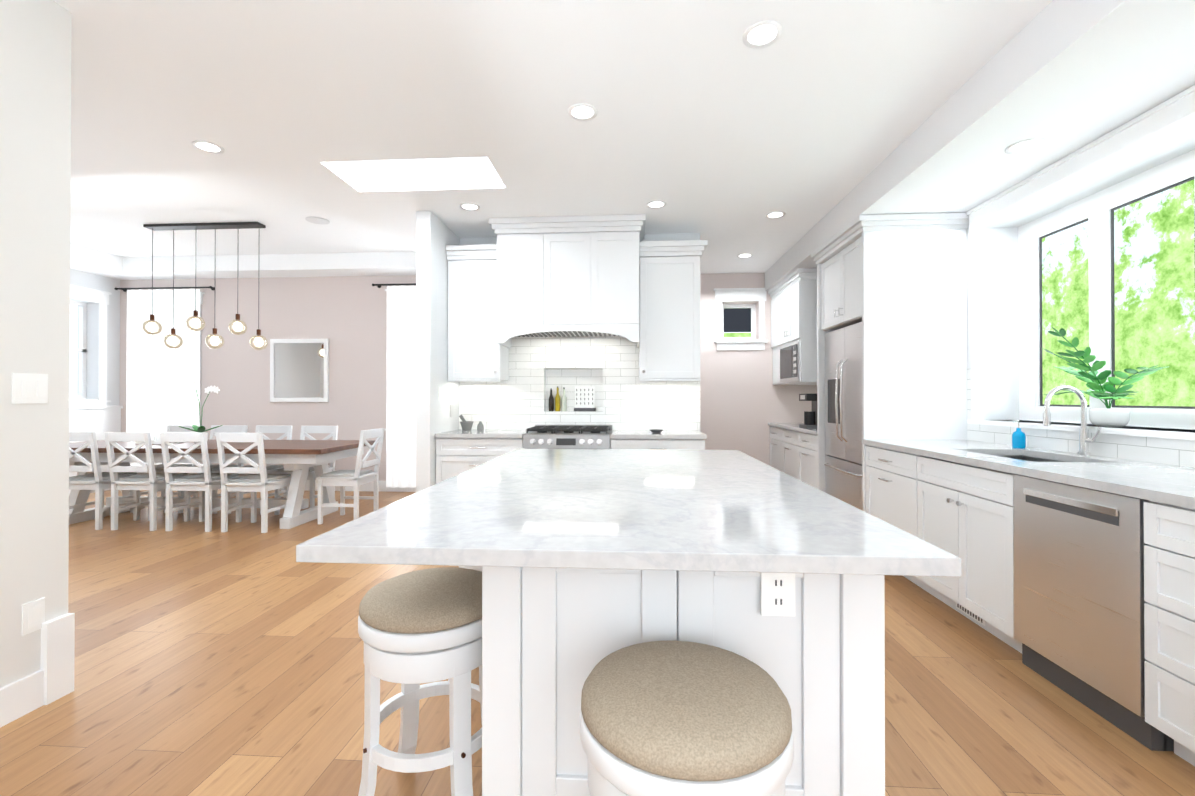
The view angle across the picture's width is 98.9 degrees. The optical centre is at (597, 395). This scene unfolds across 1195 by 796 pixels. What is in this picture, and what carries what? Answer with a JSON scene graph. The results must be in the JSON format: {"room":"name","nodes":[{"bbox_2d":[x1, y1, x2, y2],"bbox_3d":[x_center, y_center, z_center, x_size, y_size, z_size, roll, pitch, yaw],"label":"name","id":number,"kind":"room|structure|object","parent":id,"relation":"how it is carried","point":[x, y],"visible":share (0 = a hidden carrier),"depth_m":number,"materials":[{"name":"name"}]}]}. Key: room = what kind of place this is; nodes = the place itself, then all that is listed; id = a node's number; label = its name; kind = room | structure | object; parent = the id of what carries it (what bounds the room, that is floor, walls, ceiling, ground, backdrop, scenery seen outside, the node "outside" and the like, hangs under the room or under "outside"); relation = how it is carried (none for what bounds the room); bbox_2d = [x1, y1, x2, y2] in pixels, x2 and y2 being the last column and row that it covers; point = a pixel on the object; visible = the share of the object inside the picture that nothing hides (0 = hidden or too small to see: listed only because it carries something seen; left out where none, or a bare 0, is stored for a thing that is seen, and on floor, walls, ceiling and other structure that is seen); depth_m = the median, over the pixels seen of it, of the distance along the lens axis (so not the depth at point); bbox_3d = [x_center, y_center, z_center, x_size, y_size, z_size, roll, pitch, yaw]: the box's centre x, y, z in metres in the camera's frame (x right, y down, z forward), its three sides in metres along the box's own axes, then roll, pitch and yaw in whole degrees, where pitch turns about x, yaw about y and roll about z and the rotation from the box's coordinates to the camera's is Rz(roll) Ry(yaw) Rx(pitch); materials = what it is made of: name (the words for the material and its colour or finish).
{"room":"dining room and kitchen","nodes":[
{"label":"dining room and kitchen","id":0,"kind":"room"},
{"bbox_2d":[0,0,71,687],"bbox_3d":[-4.844,-0.202,-0.090,4.940,2.850,4.820,0,0,4],"label":"wall","id":1,"kind":"structure","parent":0,"point":[35,122],"depth_m":2.02,"materials":[{"name":"white paint"}]},
{"bbox_2d":[11,373,47,403],"bbox_3d":[-2.224,-0.028,2.007,0.009,0.118,0.118,0,0,4],"label":"switch plate","id":2,"kind":"object","parent":1,"relation":"attached to","point":[28,388],"visible":1,"depth_m":2.00,"materials":[{"name":"white plastic"}]},
{"bbox_2d":[22,597,44,635],"bbox_3d":[-2.224,0.870,2.018,0.008,0.120,0.075,0,0,4],"label":"electrical outlet","id":3,"kind":"object","parent":1,"relation":"attached to","point":[33,616],"visible":1,"depth_m":2.01,"materials":[{"name":"white plastic"}]},
{"bbox_2d":[0,480,415,727],"bbox_3d":[-2.457,1.074,2.265,8.790,0.325,9.250,0,0,4],"label":"baseboard","id":4,"kind":"structure","parent":1,"relation":"attached to","point":[51,680],"depth_m":2.06,"materials":[{"name":"white wood"}]},
{"bbox_2d":[69,268,119,405],"bbox_3d":[-6.834,-0.409,4.955,0.300,3.320,4.980,0,0,4],"label":"wall","id":5,"kind":"structure","parent":0,"point":[91,280],"depth_m":6.75,"materials":[{"name":"white paint"}]},
{"bbox_2d":[69,284,111,409],"bbox_3d":[-6.688,-0.605,6.164,0.270,1.565,1.410,0,0,4],"label":"dining window","id":6,"kind":"structure","parent":5,"relation":"in","point":[100,297],"depth_m":6.72,"materials":[{"name":"white wood"}]},
{"bbox_2d":[69,405,122,476],"bbox_3d":[-6.673,0.615,4.728,0.050,0.990,4.560,0,0,4],"label":"trim","id":7,"kind":"structure","parent":5,"relation":"attached to","point":[97,421],"depth_m":6.69,"materials":[{"name":"white"}]},
{"bbox_2d":[416,211,459,492],"bbox_3d":[-1.421,-0.169,5.756,0.125,2.850,2.660,0,0,4],"label":"wall","id":8,"kind":"structure","parent":0,"point":[435,235],"depth_m":4.45,"materials":[{"name":"white paint"}]},
{"bbox_2d":[438,387,440,399],"bbox_3d":[-1.430,-0.018,4.639,0.005,0.115,0.070,0,0,4],"label":"light switch","id":9,"kind":"object","parent":8,"relation":"attached to","point":[439,393],"visible":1,"depth_m":4.63,"materials":[{"name":"white plastic"}]},
{"bbox_2d":[450,405,452,416],"bbox_3d":[-1.410,0.144,4.942,0.005,0.115,0.080,0,0,4],"label":"outlet","id":10,"kind":"object","parent":8,"relation":"attached to","point":[451,410],"visible":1,"depth_m":4.93,"materials":[{"name":"white plastic"}]},
{"bbox_2d":[120,273,816,480],"bbox_3d":[-1.803,-0.398,6.905,10.200,3.320,0.420,0,0,4],"label":"wall","id":11,"kind":"structure","parent":0,"point":[744,401],"depth_m":6.80,"materials":[{"name":"beige paint"}]},
{"bbox_2d":[199,292,203,424],"bbox_3d":[-5.828,-0.425,7.048,1.010,1.955,0.270,0,0,4],"label":"dining room window","id":12,"kind":"structure","parent":11,"relation":"in","point":[201,297],"depth_m":6.92,"materials":[{"name":"white"}]},
{"bbox_2d":[114,283,415,291],"bbox_3d":[-4.076,-1.449,6.797,4.916,0.050,0.105,0,0,4],"label":"curtain rod","id":13,"kind":"object","parent":11,"relation":"attached to","point":[213,288],"visible":0.79,"depth_m":6.86,"materials":[{"name":"black metal"}]},
{"bbox_2d":[126,289,199,465],"bbox_3d":[-5.834,-0.118,6.871,1.060,2.620,0.058,0,0,4],"label":"curtain","id":14,"kind":"object","parent":13,"relation":"hanging from","point":[160,396],"visible":0.56,"depth_m":6.87,"materials":[{"name":"white fabric"}]},
{"bbox_2d":[386,285,415,487],"bbox_3d":[-2.262,-0.120,6.634,0.980,2.620,0.058,0,0,4],"label":"curtain","id":15,"kind":"object","parent":13,"relation":"hanging from","point":[401,399],"visible":0.38,"depth_m":6.65,"materials":[{"name":"white fabric"}]},
{"bbox_2d":[270,339,328,401],"bbox_3d":[-3.974,-0.339,6.820,0.800,0.840,0.032,0,0,4],"label":"mirror","id":16,"kind":"object","parent":11,"relation":"attached to","point":[299,370],"visible":0.98,"depth_m":6.82,"materials":[{"name":"white mirror"}]},
{"bbox_2d":[713,288,767,349],"bbox_3d":[1.857,-0.988,6.711,0.690,0.797,0.270,0,0,4],"label":"window","id":17,"kind":"structure","parent":11,"relation":"in","point":[737,294],"depth_m":6.61,"materials":[{"name":"white wood"}]},
{"bbox_2d":[768,268,816,384],"bbox_3d":[2.539,-0.746,5.987,0.764,1.206,1.169,0,0,4],"label":"upper cabinet","id":18,"kind":"object","parent":11,"relation":"attached to","point":[793,295],"visible":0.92,"depth_m":5.63,"materials":[{"name":"white wood"}]},
{"bbox_2d":[53,0,1052,279],"bbox_3d":[-2.114,-1.849,2.234,10.200,0.470,9.800,0,0,4],"label":"ceiling","id":19,"kind":"structure","parent":0,"point":[715,132],"depth_m":2.93,"materials":[{"name":"white paint"}]},
{"bbox_2d":[142,222,267,349],"bbox_3d":[-4.114,-1.135,5.369,1.292,1.319,0.224,0,0,4],"label":"pendant light","id":20,"kind":"object","parent":19,"relation":"hanging from","point":[214,339],"visible":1,"depth_m":5.36,"materials":[{"name":"glass"}]},
{"bbox_2d":[191,140,224,153],"bbox_3d":[-2.512,-1.605,3.303,0.169,0.005,0.169,0,0,-5],"label":"recessed light","id":21,"kind":"object","parent":19,"relation":"in","point":[205,146],"depth_m":3.30,"materials":[{"name":"white"}]},
{"bbox_2d":[305,217,329,223],"bbox_3d":[-2.862,-1.794,5.231,0.224,0.006,0.184,0,0,4],"label":"ceiling speaker","id":22,"kind":"object","parent":19,"relation":"attached to","point":[316,220],"visible":0.38,"depth_m":5.23,"materials":[{"name":"white plastic"}]},
{"bbox_2d":[330,157,500,185],"bbox_3d":[-1.308,-1.661,3.735,1.170,0.010,0.505,0,0,4],"label":"skylight","id":23,"kind":"object","parent":19,"relation":"attached to","point":[429,171],"visible":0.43,"depth_m":3.78,"materials":[{"name":"white glass"}]},
{"bbox_2d":[459,203,479,210],"bbox_3d":[-1.081,-1.599,4.333,0.169,0.005,0.169,0,0,-5],"label":"recessed light","id":24,"kind":"object","parent":19,"relation":"in","point":[466,206],"depth_m":4.32,"materials":[{"name":"white"}]},
{"bbox_2d":[568,103,597,120],"bbox_3d":[-0.084,-1.607,2.903,0.169,0.005,0.169,0,0,-2],"label":"recessed light","id":25,"kind":"object","parent":19,"relation":"in","point":[580,112],"depth_m":2.90,"materials":[{"name":"white"}]},
{"bbox_2d":[646,200,665,208],"bbox_3d":[0.491,-1.599,4.281,0.169,0.005,0.169,0,0,-35],"label":"recessed light","id":26,"kind":"object","parent":19,"relation":"in","point":[655,204],"depth_m":4.28,"materials":[{"name":"white"}]},
{"bbox_2d":[737,253,752,257],"bbox_3d":[1.676,-1.591,5.816,0.169,0.005,0.169,0,0,-5],"label":"recessed light","id":27,"kind":"object","parent":19,"relation":"in","point":[747,255],"depth_m":5.80,"materials":[{"name":"white"}]},
{"bbox_2d":[742,20,781,48],"bbox_3d":[0.735,-1.610,2.283,0.169,0.005,0.169,0,0,-2],"label":"recessed light","id":28,"kind":"object","parent":19,"relation":"in","point":[763,34],"depth_m":2.28,"materials":[{"name":"white plastic"}]},
{"bbox_2d":[765,211,785,218],"bbox_3d":[1.575,-1.598,4.523,0.169,0.005,0.169,0,0,-2],"label":"recessed light","id":29,"kind":"object","parent":19,"relation":"in","point":[777,214],"depth_m":4.51,"materials":[{"name":"white plastic"}]},
{"bbox_2d":[459,233,699,430],"bbox_3d":[-0.190,-0.173,5.163,2.410,2.850,0.140,0,0,4],"label":"wall","id":30,"kind":"structure","parent":0,"point":[607,367],"depth_m":5.10,"materials":[{"name":"white tile"}]},
{"bbox_2d":[446,244,508,381],"bbox_3d":[-1.154,-0.769,4.956,0.504,1.270,0.401,0,0,4],"label":"upper cabinet","id":31,"kind":"object","parent":30,"relation":"attached to","point":[477,352],"visible":0.83,"depth_m":4.82,"materials":[{"name":"white wood"}]},
{"bbox_2d":[493,226,556,333],"bbox_3d":[-0.657,-1.068,4.877,0.494,0.878,0.497,0,0,4],"label":"upper cabinet","id":32,"kind":"object","parent":30,"relation":"attached to","point":[524,253],"depth_m":4.63,"materials":[{"name":"white wood"}]},
{"bbox_2d":[549,386,566,410],"bbox_3d":[-0.401,0.032,5.151,0.182,0.250,0.051,0,0,4],"label":"bottle","id":33,"kind":"object","parent":30,"relation":"in","point":[557,403],"visible":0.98,"depth_m":5.13,"materials":[{"name":"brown glass"}]},
{"bbox_2d":[553,226,600,333],"bbox_3d":[-0.256,-1.068,4.850,0.552,0.878,0.497,0,0,4],"label":"upper cabinet","id":34,"kind":"object","parent":30,"relation":"attached to","point":[569,276],"depth_m":4.60,"materials":[{"name":"white wood"}]},
{"bbox_2d":[574,386,595,410],"bbox_3d":[-0.127,0.032,5.133,0.220,0.250,0.030,0,0,4],"label":"sign","id":35,"kind":"object","parent":30,"relation":"in","point":[584,398],"visible":1,"depth_m":5.13,"materials":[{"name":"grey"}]},
{"bbox_2d":[601,226,640,333],"bbox_3d":[0.144,-1.069,4.824,0.494,0.878,0.497,0,0,4],"label":"upper cabinet","id":36,"kind":"object","parent":30,"relation":"attached to","point":[619,244],"depth_m":4.58,"materials":[{"name":"white wood"}]},
{"bbox_2d":[639,240,706,380],"bbox_3d":[0.701,-0.770,4.832,0.611,1.270,0.401,0,0,4],"label":"upper cabinet","id":37,"kind":"object","parent":30,"relation":"attached to","point":[669,310],"visible":0.98,"depth_m":4.69,"materials":[{"name":"white wood"}]},
{"bbox_2d":[0,489,1194,795],"bbox_3d":[-2.014,1.296,2.210,10.700,0.120,10.000,0,0,4],"label":"floor","id":38,"kind":"structure","parent":0,"point":[216,661],"depth_m":2.10,"materials":[{"name":"brown wood"}]},
{"bbox_2d":[69,432,139,529],"bbox_3d":[-4.839,0.794,4.954,0.420,0.915,0.484,0,0,4],"label":"dining chair","id":39,"kind":"object","parent":38,"relation":"on","point":[98,481],"visible":0.6,"depth_m":4.77,"materials":[{"name":"white wood"}]},
{"bbox_2d":[104,432,190,530],"bbox_3d":[-4.300,0.793,4.918,0.420,0.915,0.484,0,0,4],"label":"dining chair","id":40,"kind":"object","parent":38,"relation":"on","point":[152,481],"visible":0.9,"depth_m":4.74,"materials":[{"name":"white wood"}]},
{"bbox_2d":[130,425,202,512],"bbox_3d":[-4.790,0.798,5.696,0.420,0.915,0.484,0,0,4],"label":"dining chair","id":41,"kind":"object","parent":38,"relation":"on","point":[159,468],"visible":0.31,"depth_m":5.77,"materials":[{"name":"white wood"}]},
{"bbox_2d":[160,432,241,531],"bbox_3d":[-3.761,0.793,4.882,0.420,0.915,0.484,0,0,4],"label":"dining chair","id":42,"kind":"object","parent":38,"relation":"on","point":[206,483],"visible":0.85,"depth_m":4.70,"materials":[{"name":"white wood"}]},
{"bbox_2d":[178,425,247,513],"bbox_3d":[-4.251,0.797,5.660,0.420,0.915,0.484,0,0,4],"label":"dining chair","id":43,"kind":"object","parent":38,"relation":"on","point":[214,468],"visible":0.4,"depth_m":5.85,"materials":[{"name":"white wood"}]},
{"bbox_2d":[69,439,375,528],"bbox_3d":[-4.026,0.873,5.272,3.080,0.760,1.020,0,0,4],"label":"dining table","id":44,"kind":"object","parent":38,"relation":"on","point":[298,458],"visible":0.56,"depth_m":4.99,"materials":[{"name":"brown wood"}]},
{"bbox_2d":[135,434,183,443],"bbox_3d":[-4.540,0.448,5.309,0.350,0.090,0.200,0,0,4],"label":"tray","id":45,"kind":"object","parent":44,"relation":"on","point":[157,440],"visible":0.46,"depth_m":5.28,"materials":[{"name":"white"}]},
{"bbox_2d":[179,380,221,443],"bbox_3d":[-4.076,0.163,5.238,0.391,0.658,0.302,0,0,4],"label":"orchid","id":46,"kind":"object","parent":44,"relation":"on","point":[208,390],"visible":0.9,"depth_m":5.27,"materials":[{"name":"white plant"}]},
{"bbox_2d":[216,433,291,532],"bbox_3d":[-3.223,0.793,4.846,0.420,0.915,0.484,0,0,4],"label":"dining chair","id":47,"kind":"object","parent":38,"relation":"on","point":[263,482],"visible":0.9,"depth_m":4.67,"materials":[{"name":"white wood"}]},
{"bbox_2d":[228,425,292,514],"bbox_3d":[-3.712,0.797,5.625,0.420,0.915,0.484,0,0,4],"label":"dining chair","id":48,"kind":"object","parent":38,"relation":"on","point":[287,431],"visible":0.31,"depth_m":5.82,"materials":[{"name":"white wood"}]},
{"bbox_2d":[273,426,337,514],"bbox_3d":[-3.173,0.797,5.589,0.420,0.915,0.484,0,0,4],"label":"dining chair","id":49,"kind":"object","parent":38,"relation":"on","point":[333,431],"visible":0.31,"depth_m":5.72,"materials":[{"name":"white wood"}]},
{"bbox_2d":[316,428,384,523],"bbox_3d":[-2.488,0.795,5.170,0.484,0.915,0.420,0,0,4],"label":"dining chair","id":50,"kind":"object","parent":38,"relation":"on","point":[355,478],"visible":0.96,"depth_m":5.01,"materials":[{"name":"white wood"}]},
{"bbox_2d":[358,567,481,795],"bbox_3d":[-0.495,0.898,1.545,0.414,0.668,0.414,0,0,4],"label":"stool","id":51,"kind":"object","parent":38,"relation":"on","point":[416,628],"visible":0.88,"depth_m":1.40,"materials":[{"name":"wood"}]},
{"bbox_2d":[448,566,481,680],"bbox_3d":[-0.441,0.903,2.358,0.414,0.668,0.414,0,0,4],"label":"stool","id":52,"kind":"object","parent":38,"relation":"on","point":[478,568],"depth_m":2.19,"materials":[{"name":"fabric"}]},
{"bbox_2d":[435,437,523,483],"bbox_3d":[-1.023,0.813,4.821,0.782,0.876,0.636,0,0,4],"label":"base cabinet","id":53,"kind":"object","parent":38,"relation":"on","point":[458,451],"depth_m":4.52,"materials":[{"name":"white wood"}]},
{"bbox_2d":[435,429,529,436],"bbox_3d":[-1.024,0.354,4.813,0.782,0.038,0.656,0,0,4],"label":"countertop","id":54,"kind":"structure","parent":53,"relation":"on","point":[473,432],"depth_m":4.52,"materials":[{"name":"white stone"}]},
{"bbox_2d":[459,415,473,429],"bbox_3d":[-1.280,0.259,5.003,0.135,0.154,0.130,0,0,4],"label":"mortar","id":55,"kind":"object","parent":54,"relation":"on","point":[465,424],"visible":1,"depth_m":4.96,"materials":[{"name":"grey stone"}]},
{"bbox_2d":[477,421,483,429],"bbox_3d":[-1.147,0.293,5.014,0.068,0.086,0.066,0,0,4],"label":"spice jar","id":56,"kind":"object","parent":54,"relation":"on","point":[480,425],"visible":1,"depth_m":4.99,"materials":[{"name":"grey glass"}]},
{"bbox_2d":[523,425,611,448],"bbox_3d":[-0.254,0.757,4.728,0.760,0.945,0.666,0,0,4],"label":"range","id":57,"kind":"object","parent":38,"relation":"on","point":[567,437],"visible":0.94,"depth_m":4.46,"materials":[{"name":"grey metal"}]},
{"bbox_2d":[610,437,704,449],"bbox_3d":[0.537,0.812,4.717,0.814,0.876,0.636,0,0,4],"label":"base cabinet","id":58,"kind":"object","parent":38,"relation":"on","point":[669,445],"depth_m":4.40,"materials":[{"name":"white wood"}]},
{"bbox_2d":[611,430,706,440],"bbox_3d":[0.542,0.353,4.709,0.826,0.038,0.656,0,0,4],"label":"countertop","id":59,"kind":"structure","parent":58,"relation":"on","point":[616,435],"depth_m":4.40,"materials":[{"name":"white stone"}]},
{"bbox_2d":[649,429,662,432],"bbox_3d":[0.530,0.319,4.612,0.128,0.030,0.126,0,0,4],"label":"dish","id":60,"kind":"object","parent":59,"relation":"on","point":[656,430],"visible":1,"depth_m":4.58,"materials":[{"name":"grey ceramic"}]},
{"bbox_2d":[482,569,884,795],"bbox_3d":[0.254,0.798,2.150,0.994,0.876,1.824,0,0,4],"label":"kitchen island","id":61,"kind":"object","parent":38,"relation":"on","point":[544,631],"depth_m":1.26,"materials":[{"name":"wood"}]},
{"bbox_2d":[296,449,961,576],"bbox_3d":[0.104,0.339,2.078,1.344,0.038,2.092,0,0,4],"label":"island countertop","id":62,"kind":"structure","parent":61,"relation":"on","point":[582,510],"depth_m":1.26,"materials":[{"name":"white stone"}]},
{"bbox_2d":[761,572,794,615],"bbox_3d":[0.436,0.473,1.235,0.080,0.115,0.009,0,0,4],"label":"outlet","id":63,"kind":"object","parent":61,"relation":"attached to","point":[777,594],"visible":0.94,"depth_m":1.23,"materials":[{"name":"white plastic"}]},
{"bbox_2d":[580,640,793,795],"bbox_3d":[0.172,0.895,1.024,0.414,0.668,0.414,0,0,4],"label":"stool","id":64,"kind":"object","parent":38,"relation":"on","point":[673,718],"visible":1,"depth_m":0.91,"materials":[{"name":"fabric"}]},
{"bbox_2d":[770,427,779,469],"bbox_3d":[2.566,0.821,6.247,0.746,0.876,0.628,0,0,4],"label":"base cabinet","id":65,"kind":"object","parent":38,"relation":"on","point":[774,431],"depth_m":6.34,"materials":[{"name":"white wood"}]},
{"bbox_2d":[780,427,795,477],"bbox_3d":[2.530,0.818,5.708,0.746,0.876,0.686,0,0,4],"label":"base cabinet","id":66,"kind":"object","parent":38,"relation":"on","point":[793,449],"depth_m":5.82,"materials":[{"name":"white wood"}]},
{"bbox_2d":[796,431,817,488],"bbox_3d":[2.494,0.815,5.170,0.746,0.876,0.628,0,0,4],"label":"base cabinet","id":67,"kind":"object","parent":38,"relation":"on","point":[806,445],"depth_m":5.19,"materials":[{"name":"white wood"}]},
{"bbox_2d":[768,423,816,434],"bbox_3d":[2.520,0.359,5.712,0.766,0.038,1.708,0,0,4],"label":"countertop","id":68,"kind":"structure","parent":67,"relation":"on","point":[787,426],"depth_m":5.71,"materials":[{"name":"white stone"}]},
{"bbox_2d":[799,394,816,428],"bbox_3d":[2.260,0.158,5.330,0.242,0.360,0.240,0,0,4],"label":"coffee machine","id":69,"kind":"object","parent":68,"relation":"on","point":[810,419],"visible":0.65,"depth_m":5.29,"materials":[{"name":"grey plastic"}]},
{"bbox_2d":[824,322,862,510],"bbox_3d":[2.431,0.330,4.363,0.752,1.835,0.905,0,0,4],"label":"refrigerator","id":70,"kind":"object","parent":38,"relation":"on","point":[843,413],"visible":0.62,"depth_m":4.37,"materials":[{"name":"grey metal"}]},
{"bbox_2d":[811,213,968,511],"bbox_3d":[2.409,-0.055,4.337,0.806,2.606,1.043,0,0,4],"label":"surround","id":71,"kind":"object","parent":38,"relation":"on","point":[895,285],"visible":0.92,"depth_m":3.88,"materials":[{"name":"white wood"}]},
{"bbox_2d":[865,447,1054,577],"bbox_3d":[2.382,0.805,3.479,0.746,0.876,0.764,0,0,4],"label":"base cabinet","id":72,"kind":"object","parent":38,"relation":"on","point":[887,472],"depth_m":3.41,"materials":[{"name":"white wood"}]},
{"bbox_2d":[863,439,1046,454],"bbox_3d":[2.373,0.347,3.496,0.766,0.038,0.738,0,0,4],"label":"countertop","id":73,"kind":"structure","parent":72,"relation":"on","point":[908,446],"depth_m":3.30,"materials":[{"name":"white stone"}]},
{"bbox_2d":[1012,420,1025,447],"bbox_3d":[2.630,0.239,3.195,0.070,0.174,0.068,0,0,4],"label":"soap bottle","id":74,"kind":"object","parent":73,"relation":"on","point":[1018,438],"visible":1,"depth_m":3.17,"materials":[{"name":"blue plastic"}]},
{"bbox_2d":[1027,455,1066,462],"bbox_3d":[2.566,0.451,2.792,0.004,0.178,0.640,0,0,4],"label":"sink","id":75,"kind":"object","parent":73,"relation":"in","point":[1028,456],"depth_m":2.91,"materials":[{"name":"silver metal"}]},
{"bbox_2d":[907,479,1021,652],"bbox_3d":[2.336,0.895,2.786,0.746,0.690,0.869,0,0,4],"label":"base cabinet","id":76,"kind":"object","parent":38,"relation":"on","point":[955,497],"depth_m":2.69,"materials":[{"name":"white wood"}]},
{"bbox_2d":[1144,499,1194,765],"bbox_3d":[2.247,0.794,1.452,0.746,0.876,0.598,0,0,4],"label":"base cabinet","id":77,"kind":"object","parent":38,"relation":"on","point":[1169,532],"depth_m":1.69,"materials":[{"name":"white wood"}]},
{"bbox_2d":[987,459,1194,510],"bbox_3d":[2.261,0.337,1.803,0.766,0.038,1.375,0,0,4],"label":"countertop","id":78,"kind":"structure","parent":77,"relation":"on","point":[1173,485],"depth_m":2.05,"materials":[{"name":"white stone"}]},
{"bbox_2d":[1043,385,1100,455],"bbox_3d":[2.546,0.133,2.748,0.233,0.382,0.118,0,0,4],"label":"faucet","id":79,"kind":"object","parent":78,"relation":"on","point":[1085,440],"visible":1,"depth_m":2.77,"materials":[{"name":"silver metal"}]},
{"bbox_2d":[1014,474,1173,751],"bbox_3d":[2.216,0.799,2.057,0.636,0.872,0.590,0,0,4],"label":"dishwasher","id":80,"kind":"object","parent":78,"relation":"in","point":[1079,601],"visible":0.75,"depth_m":2.00,"materials":[{"name":"grey metal"}]},
{"bbox_2d":[765,0,1194,290],"bbox_3d":[2.255,-1.495,1.967,0.806,0.240,9.250,0,0,4],"label":"ceiling","id":81,"kind":"structure","parent":0,"point":[1063,78],"depth_m":2.48,"materials":[{"name":"white paint"}]},
{"bbox_2d":[1005,138,1044,153],"bbox_3d":[2.342,-1.368,2.805,0.169,0.005,0.169,0,0,-5],"label":"recessed light","id":82,"kind":"object","parent":81,"relation":"in","point":[1023,146],"depth_m":2.80,"materials":[{"name":"white"}]},
{"bbox_2d":[955,455,1026,498],"bbox_3d":[2.153,0.451,2.819,0.004,0.178,0.640,0,0,4],"label":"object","id":83,"kind":"structure","parent":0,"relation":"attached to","point":[973,473],"depth_m":2.59,"materials":[{"name":"white wood"}]},
{"bbox_2d":[967,124,1194,460],"bbox_3d":[2.805,-0.191,1.898,0.300,2.850,9.800,0,0,4],"label":"wall","id":84,"kind":"structure","parent":0,"point":[1000,317],"depth_m":3.68,"materials":[{"name":"white paint"}]},
{"bbox_2d":[966,85,1194,439],"bbox_3d":[2.836,-0.585,2.741,0.350,1.567,2.082,0,0,4],"label":"kitchen window","id":85,"kind":"structure","parent":84,"relation":"in","point":[1166,119],"depth_m":3.05,"materials":[{"name":"white wood"}]},
{"bbox_2d":[1042,327,1167,426],"bbox_3d":[2.735,-0.110,2.834,0.368,0.558,0.616,0,0,4],"label":"potted plant","id":86,"kind":"object","parent":85,"relation":"on","point":[1108,416],"visible":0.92,"depth_m":2.78,"materials":[{"name":"green plant"}]},
{"bbox_2d":[967,368,1194,467],"bbox_3d":[2.686,0.055,2.425,0.008,0.535,2.840,0,0,4],"label":"wall tiles","id":87,"kind":"structure","parent":84,"relation":"attached to","point":[1179,452],"depth_m":2.74,"materials":[{"name":"white tile"}]},
{"label":"outside","id":88,"kind":"structure","parent":0,"visible":0},
{"bbox_2d":[69,305,77,394],"bbox_3d":[-10.759,-2.746,5.469,0.020,20.000,21.500,0,0,4],"label":"sky","id":89,"kind":"structure","parent":88,"point":[73,344],"depth_m":10.19,"materials":[{"name":"white"}]},
{"bbox_2d":[724,308,750,336],"bbox_3d":[2.524,-0.924,9.447,7.000,3.400,0.220,0,0,4],"label":"window pane","id":90,"kind":"structure","parent":88,"point":[737,319],"depth_m":9.34,"materials":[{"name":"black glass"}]},
{"bbox_2d":[1042,180,1194,406],"bbox_3d":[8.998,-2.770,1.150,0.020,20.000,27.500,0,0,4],"label":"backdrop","id":91,"kind":"structure","parent":88,"point":[1154,270],"depth_m":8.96,"materials":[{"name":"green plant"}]}
]}

